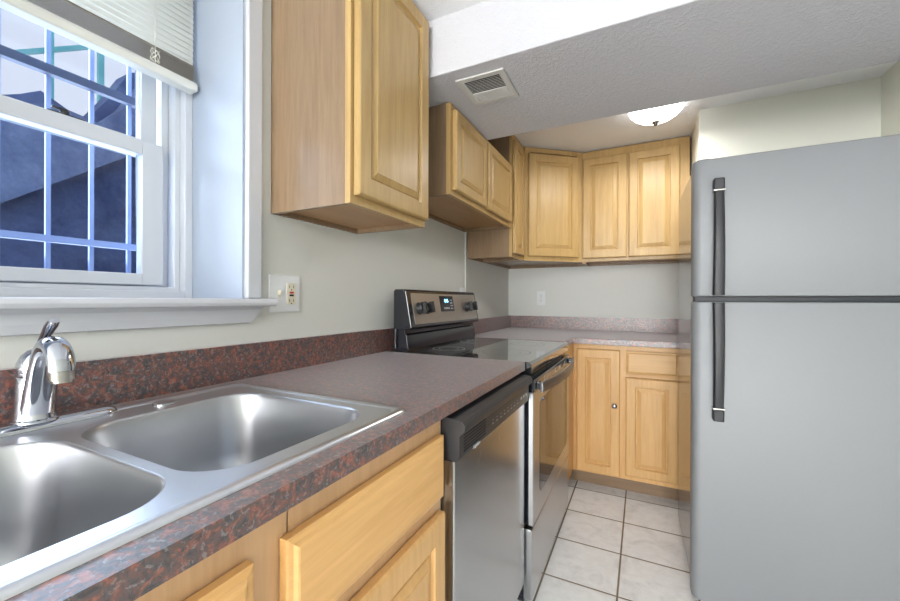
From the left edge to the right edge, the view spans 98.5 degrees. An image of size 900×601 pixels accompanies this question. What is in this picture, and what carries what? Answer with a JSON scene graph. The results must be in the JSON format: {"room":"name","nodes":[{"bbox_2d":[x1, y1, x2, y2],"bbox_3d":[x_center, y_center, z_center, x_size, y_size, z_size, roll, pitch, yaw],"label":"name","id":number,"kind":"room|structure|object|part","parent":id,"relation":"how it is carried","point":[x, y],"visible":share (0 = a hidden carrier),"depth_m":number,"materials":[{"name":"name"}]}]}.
{"room":"kitchen","nodes":[
{"label":"kitchen","id":0,"kind":"room"},
{"bbox_2d":[0,0,464,368],"bbox_3d":[-1.638,0.101,-0.499,0.450,2.261,8.850,0,0,26],"label":"wall","id":1,"kind":"structure","parent":0,"point":[348,281],"depth_m":1.35,"materials":[{"name":"white paint"}]},
{"bbox_2d":[0,1,192,297],"bbox_3d":[-1.062,-0.494,0.824,0.127,0.977,0.918,0,0,26],"label":"window","id":2,"kind":"structure","parent":1,"relation":"in","point":[161,146],"depth_m":1.13,"materials":[{"name":"white plastic"}]},
{"bbox_2d":[0,8,135,272],"bbox_3d":[-1.196,-0.518,0.843,0.035,1.300,0.885,0,0,26],"label":"bars","id":3,"kind":"object","parent":2,"relation":"attached to","point":[46,68],"visible":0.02,"depth_m":1.10,"materials":[{"name":"blue paint"}]},
{"bbox_3d":[-1.083,-0.693,0.822,0.035,0.535,0.805,0,0,26],"label":"sash","id":4,"kind":"part","parent":2,"relation":"part of","materials":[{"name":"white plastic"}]},
{"bbox_3d":[-1.047,-0.253,0.810,0.033,0.419,0.792,0,0,26],"label":"sash","id":5,"kind":"part","parent":2,"relation":"part of","materials":[{"name":"white plastic"}]},
{"bbox_2d":[0,0,196,94],"bbox_3d":[-0.982,-0.806,0.784,0.050,0.346,0.895,0,0,26],"label":"window blind","id":6,"kind":"object","parent":2,"relation":"attached to","point":[154,38],"visible":1,"depth_m":1.04,"materials":[{"name":"white plastic"}]},
{"bbox_3d":[-0.832,-0.806,1.084,0.032,0.300,0.026,0,0,26],"label":"ladder cord","id":7,"kind":"part","parent":6,"relation":"part of","materials":[{"name":"white fabric"}]},
{"bbox_2d":[0,307,263,336],"bbox_3d":[-0.788,0.041,0.683,0.022,0.048,1.043,0,0,26],"label":"trim","id":8,"kind":"structure","parent":1,"relation":"attached to","point":[12,322],"depth_m":0.83,"materials":[{"name":"grey paint"}]},
{"bbox_2d":[0,297,277,309],"bbox_3d":[-0.930,0.006,0.752,0.405,0.025,1.080,0,0,26],"label":"window sill","id":9,"kind":"structure","parent":1,"relation":"attached to","point":[6,303],"depth_m":0.80,"materials":[{"name":"grey paint"}]},
{"bbox_2d":[0,327,394,423],"bbox_3d":[-0.627,0.171,1.009,0.020,0.098,1.750,0,0,26],"label":"backsplash","id":10,"kind":"structure","parent":1,"relation":"attached to","point":[121,379],"depth_m":0.96,"materials":[{"name":"stone"}]},
{"bbox_2d":[192,0,243,297],"bbox_3d":[-0.996,-0.484,0.791,0.450,1.005,0.930,0,0,26],"label":"window jamb","id":11,"kind":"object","parent":1,"relation":"attached to","point":[218,31],"depth_m":1.15,"materials":[{"name":"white paint"}]},
{"bbox_2d":[244,0,261,298],"bbox_3d":[-0.786,-0.515,0.687,0.018,1.018,1.020,0,0,26],"label":"trim","id":12,"kind":"structure","parent":1,"relation":"attached to","point":[252,8],"depth_m":1.11,"materials":[{"name":"grey paint"}]},
{"bbox_2d":[268,274,298,311],"bbox_3d":[-0.520,-0.021,1.228,0.015,0.116,0.116,0,0,26],"label":"outlet","id":13,"kind":"object","parent":1,"relation":"attached to","point":[283,288],"visible":1,"depth_m":1.23,"materials":[{"name":"white plastic"}]},
{"bbox_2d":[287,283,295,303],"bbox_3d":[-0.511,-0.021,1.249,0.002,0.068,0.034,0,0,26],"label":"receptacle","id":14,"kind":"object","parent":13,"relation":"attached to","point":[291,287],"depth_m":1.25,"materials":[{"name":"beige plastic"}]},
{"bbox_2d":[271,0,428,233],"bbox_3d":[-0.309,-0.642,1.292,0.334,0.757,0.402,0,0,26],"label":"upper cabinet","id":15,"kind":"object","parent":1,"relation":"attached to","point":[350,78],"visible":1,"depth_m":1.14,"materials":[{"name":"brown wood"}]},
{"bbox_3d":[-0.323,-0.287,1.299,0.280,0.013,0.376,0,0,26],"label":"panel","id":16,"kind":"part","parent":15,"relation":"part of","materials":[{"name":"brown wood"}]},
{"bbox_3d":[-0.188,-0.642,1.232,0.019,0.757,0.402,0,0,26],"label":"frame","id":17,"kind":"part","parent":15,"relation":"part of","materials":[{"name":"brown wood"}]},
{"bbox_3d":[-0.168,-0.643,1.224,0.020,0.712,0.382,0,0,26],"label":"door","id":18,"kind":"part","parent":15,"relation":"part of","materials":[{"name":"brown wood"}]},
{"bbox_2d":[428,102,511,231],"bbox_3d":[0.057,-0.626,2.030,0.334,0.379,0.835,0,0,26],"label":"upper cabinet","id":19,"kind":"object","parent":1,"relation":"attached to","point":[470,181],"visible":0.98,"depth_m":1.77,"materials":[{"name":"brown wood"}]},
{"bbox_3d":[0.043,-0.464,2.036,0.280,0.013,0.809,0,0,26],"label":"panel","id":20,"kind":"part","parent":19,"relation":"part of","materials":[{"name":"brown wood"}]},
{"bbox_3d":[0.099,-0.623,1.761,0.020,0.331,0.354,0,0,26],"label":"door","id":21,"kind":"part","parent":19,"relation":"part of","materials":[{"name":"brown wood"}]},
{"bbox_3d":[0.274,-0.623,2.112,0.020,0.331,0.391,0,0,26],"label":"door","id":22,"kind":"part","parent":19,"relation":"part of","materials":[{"name":"brown wood"}]},
{"bbox_2d":[465,232,508,318],"bbox_3d":[0.294,0.056,2.877,0.007,2.161,0.885,0,0,26],"label":"wall","id":23,"kind":"structure","parent":1,"relation":"attached to","point":[489,283],"depth_m":2.83,"materials":[{"name":"white paint"}]},
{"bbox_2d":[467,135,524,261],"bbox_3d":[0.311,-0.642,2.523,0.318,0.754,0.255,0,0,26],"label":"upper cabinet","id":24,"kind":"object","parent":1,"relation":"attached to","point":[497,245],"visible":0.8,"depth_m":2.40,"materials":[{"name":"brown wood"}]},
{"bbox_3d":[0.297,-0.293,2.530,0.264,0.013,0.229,0,0,26],"label":"panel","id":25,"kind":"part","parent":24,"relation":"part of","materials":[{"name":"brown wood"}]},
{"bbox_3d":[0.425,-0.642,2.467,0.019,0.754,0.255,0,0,26],"label":"frame","id":26,"kind":"part","parent":24,"relation":"part of","materials":[{"name":"brown wood"}]},
{"bbox_3d":[0.434,-0.630,2.435,0.020,0.685,0.194,0,0,26],"label":"door","id":27,"kind":"part","parent":24,"relation":"part of","materials":[{"name":"brown wood"}]},
{"bbox_2d":[508,263,678,318],"bbox_3d":[1.401,0.060,2.877,1.990,2.161,0.100,0,0,26],"label":"wall","id":28,"kind":"structure","parent":0,"point":[641,290],"depth_m":2.96,"materials":[{"name":"white paint"}]},
{"bbox_2d":[483,147,585,268],"bbox_3d":[0.644,-0.641,2.844,0.628,0.753,0.632,0,0,26],"label":"upper cabinet","id":29,"kind":"object","parent":28,"relation":"attached to","point":[553,178],"visible":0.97,"depth_m":2.60,"materials":[{"name":"brown wood"}]},
{"bbox_3d":[0.698,-0.641,2.619,0.423,0.753,0.012,0,0,-13],"label":"frame","id":30,"kind":"part","parent":29,"relation":"part of","materials":[{"name":"brown wood"}]},
{"bbox_3d":[0.696,-0.633,2.600,0.367,0.682,0.020,0,0,-13],"label":"door","id":31,"kind":"part","parent":29,"relation":"part of","materials":[{"name":"brown wood"}]},
{"bbox_2d":[537,291,545,304],"bbox_3d":[0.739,-0.020,3.146,0.070,0.114,0.007,0,0,26],"label":"wall outlet","id":32,"kind":"object","parent":28,"relation":"attached to","point":[541,295],"visible":1,"depth_m":3.14,"materials":[{"name":"white plastic"}]},
{"bbox_2d":[473,315,678,333],"bbox_3d":[0.850,0.175,2.547,1.267,0.098,0.982,0,0,26],"label":"backsplash","id":33,"kind":"structure","parent":28,"relation":"attached to","point":[483,325],"depth_m":2.92,"materials":[{"name":"stone"}]},
{"bbox_2d":[582,136,689,265],"bbox_3d":[1.265,-0.635,2.678,0.640,0.763,0.377,0,0,26],"label":"upper cabinet","id":34,"kind":"object","parent":28,"relation":"attached to","point":[631,194],"visible":0.84,"depth_m":2.51,"materials":[{"name":"brown wood"}]},
{"bbox_3d":[1.032,-0.625,2.595,0.274,0.680,0.020,0,0,26],"label":"door","id":35,"kind":"part","parent":34,"relation":"part of","materials":[{"name":"brown wood"}]},
{"bbox_3d":[1.271,-0.290,2.692,0.614,0.013,0.323,0,0,26],"label":"panel","id":36,"kind":"part","parent":34,"relation":"part of","materials":[{"name":"brown wood"}]},
{"bbox_3d":[1.294,-0.624,2.465,0.287,0.680,0.020,0,0,26],"label":"door","id":37,"kind":"part","parent":34,"relation":"part of","materials":[{"name":"brown wood"}]},
{"bbox_2d":[517,479,700,600],"bbox_3d":[-0.638,1.184,-0.997,2.390,0.100,8.850,0,0,26],"label":"floor","id":38,"kind":"structure","parent":0,"point":[609,544],"depth_m":1.76,"materials":[{"name":"tile"}]},
{"bbox_2d":[134,420,444,600],"bbox_3d":[-0.490,0.695,0.577,0.613,0.880,0.960,0,0,26],"label":"base cabinet","id":39,"kind":"object","parent":38,"relation":"on","point":[377,532],"visible":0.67,"depth_m":0.59,"materials":[{"name":"brown wood"}]},
{"bbox_3d":[-0.327,0.365,0.237,0.020,0.135,0.458,0,0,26],"label":"drawer","id":40,"kind":"part","parent":39,"relation":"part of","materials":[{"name":"brown wood"}]},
{"bbox_2d":[0,327,524,600],"bbox_3d":[-0.350,0.188,0.872,0.638,0.129,1.750,0,0,26],"label":"countertop","id":41,"kind":"structure","parent":39,"relation":"on","point":[357,365],"depth_m":0.82,"materials":[{"name":"stone"}]},
{"bbox_2d":[0,318,117,437],"bbox_3d":[-0.669,0.122,0.643,0.149,0.187,0.227,0,0,26],"label":"faucet","id":42,"kind":"object","parent":41,"relation":"on","point":[51,362],"visible":1,"depth_m":0.64,"materials":[{"name":"silver metal"}]},
{"bbox_3d":[-0.685,0.076,0.650,0.100,0.094,0.049,0,0,26],"label":"lever handle","id":43,"kind":"part","parent":42,"relation":"part of","materials":[{"name":"silver metal"}]},
{"bbox_3d":[-0.662,0.134,0.639,0.124,0.152,0.047,0,0,26],"label":"spout","id":44,"kind":"part","parent":42,"relation":"part of","materials":[{"name":"silver metal"}]},
{"bbox_3d":[-0.708,0.208,0.662,0.056,0.014,0.227,0,0,26],"label":"deck plate","id":45,"kind":"part","parent":42,"relation":"part of","materials":[{"name":"silver metal"}]},
{"bbox_2d":[0,384,404,600],"bbox_3d":[-0.488,0.306,0.551,0.522,0.187,0.770,0,0,26],"label":"sink","id":46,"kind":"object","parent":41,"relation":"in","point":[72,494],"visible":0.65,"depth_m":0.58,"materials":[{"name":"silver metal"}]},
{"bbox_3d":[-0.545,0.308,0.388,0.384,0.183,0.334,0,0,26],"label":"bowl","id":47,"kind":"part","parent":46,"relation":"part of","materials":[{"name":"silver metal"}]},
{"bbox_3d":[-0.391,0.308,0.698,0.384,0.183,0.328,0,0,26],"label":"bowl","id":48,"kind":"part","parent":46,"relation":"part of","materials":[{"name":"silver metal"}]},
{"bbox_3d":[-0.111,0.366,0.672,0.020,0.135,0.425,0,0,26],"label":"drawer","id":49,"kind":"part","parent":39,"relation":"part of","materials":[{"name":"brown wood"}]},
{"bbox_3d":[-0.112,0.742,0.672,0.020,0.548,0.425,0,0,26],"label":"door","id":50,"kind":"part","parent":39,"relation":"part of","materials":[{"name":"brown wood"}]},
{"bbox_2d":[394,289,573,600],"bbox_3d":[0.218,0.545,1.875,0.696,1.184,0.766,0,0,26],"label":"range","id":51,"kind":"object","parent":38,"relation":"on","point":[429,322],"visible":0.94,"depth_m":1.68,"materials":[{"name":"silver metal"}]},
{"bbox_3d":[-0.120,0.032,1.711,0.047,0.058,0.054,0,0,26],"label":"knob","id":52,"kind":"part","parent":51,"relation":"part of","materials":[{"name":"grey plastic"}]},
{"bbox_3d":[-0.089,0.032,1.774,0.047,0.058,0.054,0,0,26],"label":"knob","id":53,"kind":"part","parent":51,"relation":"part of","materials":[{"name":"grey plastic"}]},
{"bbox_3d":[0.109,0.033,2.172,0.047,0.058,0.054,0,0,26],"label":"knob","id":54,"kind":"part","parent":51,"relation":"part of","materials":[{"name":"grey plastic"}]},
{"bbox_3d":[0.138,0.033,2.231,0.047,0.058,0.054,0,0,26],"label":"knob","id":55,"kind":"part","parent":51,"relation":"part of","materials":[{"name":"grey plastic"}]},
{"bbox_2d":[395,337,567,375],"bbox_3d":[0.199,0.248,1.885,0.601,0.053,0.766,0,0,26],"label":"cooktop","id":56,"kind":"object","parent":51,"relation":"in","point":[536,355],"depth_m":1.75,"materials":[{"name":"grey glass"}]},
{"bbox_3d":[0.336,0.316,1.440,0.025,0.026,0.028,0,0,26],"label":"handle post","id":57,"kind":"part","parent":51,"relation":"part of","materials":[{"name":"silver metal"}]},
{"bbox_3d":[0.453,0.965,1.755,0.029,0.255,0.762,0,0,26],"label":"storage drawer","id":58,"kind":"part","parent":51,"relation":"part of","materials":[{"name":"silver metal"}]},
{"bbox_3d":[0.464,0.580,1.750,0.017,0.485,0.762,0,0,26],"label":"oven door","id":59,"kind":"part","parent":51,"relation":"part of","materials":[{"name":"silver metal"}]},
{"bbox_3d":[0.509,0.318,1.728,0.046,0.038,0.722,0,0,26],"label":"oven handle","id":60,"kind":"part","parent":51,"relation":"part of","materials":[{"name":"silver metal"}]},
{"bbox_2d":[440,374,532,600],"bbox_3d":[-0.123,0.701,1.265,0.639,0.870,0.590,0,0,26],"label":"dishwasher","id":61,"kind":"object","parent":38,"relation":"on","point":[482,501],"visible":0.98,"depth_m":1.05,"materials":[{"name":"grey metal"}]},
{"bbox_3d":[0.136,0.314,1.137,0.063,0.096,0.590,0,0,26],"label":"control panel","id":62,"kind":"part","parent":61,"relation":"part of","materials":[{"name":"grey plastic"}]},
{"bbox_2d":[563,343,678,500],"bbox_3d":[1.085,0.699,2.420,0.725,0.880,0.967,0,0,26],"label":"base cabinet","id":63,"kind":"object","parent":38,"relation":"on","point":[623,400],"visible":0.84,"depth_m":2.25,"materials":[{"name":"brown wood"}]},
{"bbox_3d":[0.672,0.648,2.257,0.040,0.779,0.307,0,0,26],"label":"filler panel","id":64,"kind":"part","parent":63,"relation":"part of","materials":[{"name":"brown wood"}]},
{"bbox_2d":[473,315,678,348],"bbox_3d":[0.849,0.193,2.547,1.267,0.132,0.982,0,0,26],"label":"countertop","id":65,"kind":"structure","parent":63,"relation":"on","point":[636,332],"depth_m":2.75,"materials":[{"name":"stone"}]},
{"bbox_3d":[0.881,0.660,2.311,0.242,0.738,0.020,0,0,26],"label":"door","id":66,"kind":"part","parent":63,"relation":"part of","materials":[{"name":"brown wood"}]},
{"bbox_3d":[1.135,0.728,2.184,0.266,0.566,0.020,0,0,26],"label":"door","id":67,"kind":"part","parent":63,"relation":"part of","materials":[{"name":"brown wood"}]},
{"bbox_3d":[1.136,0.357,2.184,0.266,0.132,0.020,0,0,26],"label":"drawer","id":68,"kind":"part","parent":63,"relation":"part of","materials":[{"name":"brown wood"}]},
{"bbox_3d":[1.167,0.428,2.195,0.280,0.033,0.018,0,0,26],"label":"rail","id":69,"kind":"part","parent":63,"relation":"part of","materials":[{"name":"brown wood"}]},
{"bbox_2d":[678,134,899,600],"bbox_3d":[1.371,0.306,1.543,0.755,1.668,0.668,0,0,26],"label":"refrigerator","id":70,"kind":"object","parent":38,"relation":"on","point":[789,361],"visible":1,"depth_m":1.32,"materials":[{"name":"grey metal"}]},
{"bbox_3d":[0.967,0.413,1.398,0.033,0.042,0.035,0,0,26],"label":"handle mount","id":71,"kind":"part","parent":70,"relation":"part of","materials":[{"name":"black plastic"}]},
{"bbox_3d":[0.962,0.198,1.386,0.038,0.381,0.032,0,0,26],"label":"handle","id":72,"kind":"part","parent":70,"relation":"part of","materials":[{"name":"black plastic"}]},
{"bbox_3d":[0.963,-0.207,1.386,0.038,0.375,0.032,0,0,26],"label":"handle","id":73,"kind":"part","parent":70,"relation":"part of","materials":[{"name":"black plastic"}]},
{"bbox_3d":[0.969,-0.418,1.398,0.033,0.042,0.035,0,0,26],"label":"handle mount","id":74,"kind":"part","parent":70,"relation":"part of","materials":[{"name":"black plastic"}]},
{"bbox_3d":[1.259,0.560,1.310,0.755,1.109,0.068,0,0,26],"label":"fridge door","id":75,"kind":"part","parent":70,"relation":"part of","materials":[{"name":"silver metal"}]},
{"bbox_3d":[1.261,-0.267,1.310,0.755,0.506,0.068,0,0,26],"label":"freezer door","id":76,"kind":"part","parent":70,"relation":"part of","materials":[{"name":"silver metal"}]},
{"bbox_2d":[412,0,896,152],"bbox_3d":[-0.699,-1.077,-0.963,2.540,0.100,8.850,0,0,26],"label":"ceiling","id":77,"kind":"structure","parent":0,"point":[615,131],"depth_m":2.23,"materials":[{"name":"white paint"}]},
{"bbox_2d":[629,102,683,125],"bbox_3d":[1.080,-0.968,2.033,0.258,0.108,0.258,0,0,26],"label":"ceiling light","id":78,"kind":"object","parent":77,"relation":"attached to","point":[658,115],"visible":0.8,"depth_m":1.99,"materials":[{"name":"white glass"}]},
{"bbox_2d":[429,0,899,139],"bbox_3d":[0.669,-0.929,1.398,1.990,0.227,0.617,0,0,26],"label":"ceiling beam","id":79,"kind":"structure","parent":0,"point":[567,62],"depth_m":1.30,"materials":[{"name":"grey paint"}]},
{"bbox_2d":[455,68,518,105],"bbox_3d":[0.147,-0.815,1.489,0.190,0.006,0.200,0,0,26],"label":"ceiling vent","id":80,"kind":"object","parent":79,"relation":"in","point":[494,85],"visible":1,"depth_m":1.48,"materials":[{"name":"silver metal"}]},
{"bbox_3d":[0.167,-0.814,1.530,0.138,0.004,0.066,0,0,26],"label":"damper plate","id":81,"kind":"part","parent":80,"relation":"part of","materials":[{"name":"silver metal"}]},
{"bbox_2d":[690,77,880,175],"bbox_3d":[1.800,0.061,2.232,0.700,2.161,0.700,0,0,26],"label":"wall partition","id":82,"kind":"structure","parent":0,"point":[848,111],"depth_m":1.91,"materials":[{"name":"white paint"}]},
{"bbox_2d":[881,61,899,135],"bbox_3d":[0.391,0.057,-1.506,0.100,2.161,8.850,0,0,26],"label":"wall","id":83,"kind":"structure","parent":0,"point":[890,80],"depth_m":1.69,"materials":[{"name":"white paint"}]},
{"label":"outside","id":84,"kind":"structure","parent":0,"visible":0},
{"bbox_2d":[16,31,104,101],"bbox_3d":[-2.323,-1.347,2.105,0.040,1.889,2.700,0,0,26],"label":"railing","id":85,"kind":"object","parent":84,"point":[32,51],"visible":0.11,"depth_m":2.24,"materials":[{"name":"teal metal"}]},
{"bbox_3d":[-2.323,-1.347,2.105,0.040,1.889,2.700,0,0,26],"label":"rail","id":86,"kind":"part","parent":85,"relation":"part of","materials":[{"name":"teal metal"}]},
{"bbox_3d":[-2.274,-1.271,2.203,0.030,1.000,0.026,0,0,26],"label":"post","id":87,"kind":"part","parent":85,"relation":"part of","materials":[{"name":"teal metal"}]},
{"bbox_3d":[-2.172,-1.270,2.409,0.030,1.000,0.026,0,0,26],"label":"post","id":88,"kind":"part","parent":85,"relation":"part of","materials":[{"name":"teal metal"}]},
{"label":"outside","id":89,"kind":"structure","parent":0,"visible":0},
{"bbox_2d":[0,73,135,272],"bbox_3d":[-2.191,-0.030,1.647,0.150,2.920,7.000,0,0,26],"label":"wall","id":90,"kind":"structure","parent":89,"point":[69,197],"depth_m":2.00,"materials":[{"name":"concrete"}]},
{"bbox_2d":[0,87,134,202],"bbox_3d":[-2.069,-0.447,1.587,0.120,1.967,2.200,0,0,26],"label":"stair slab","id":91,"kind":"structure","parent":90,"relation":"attached to","point":[21,147],"depth_m":1.79,"materials":[{"name":"concrete"}]}
]}

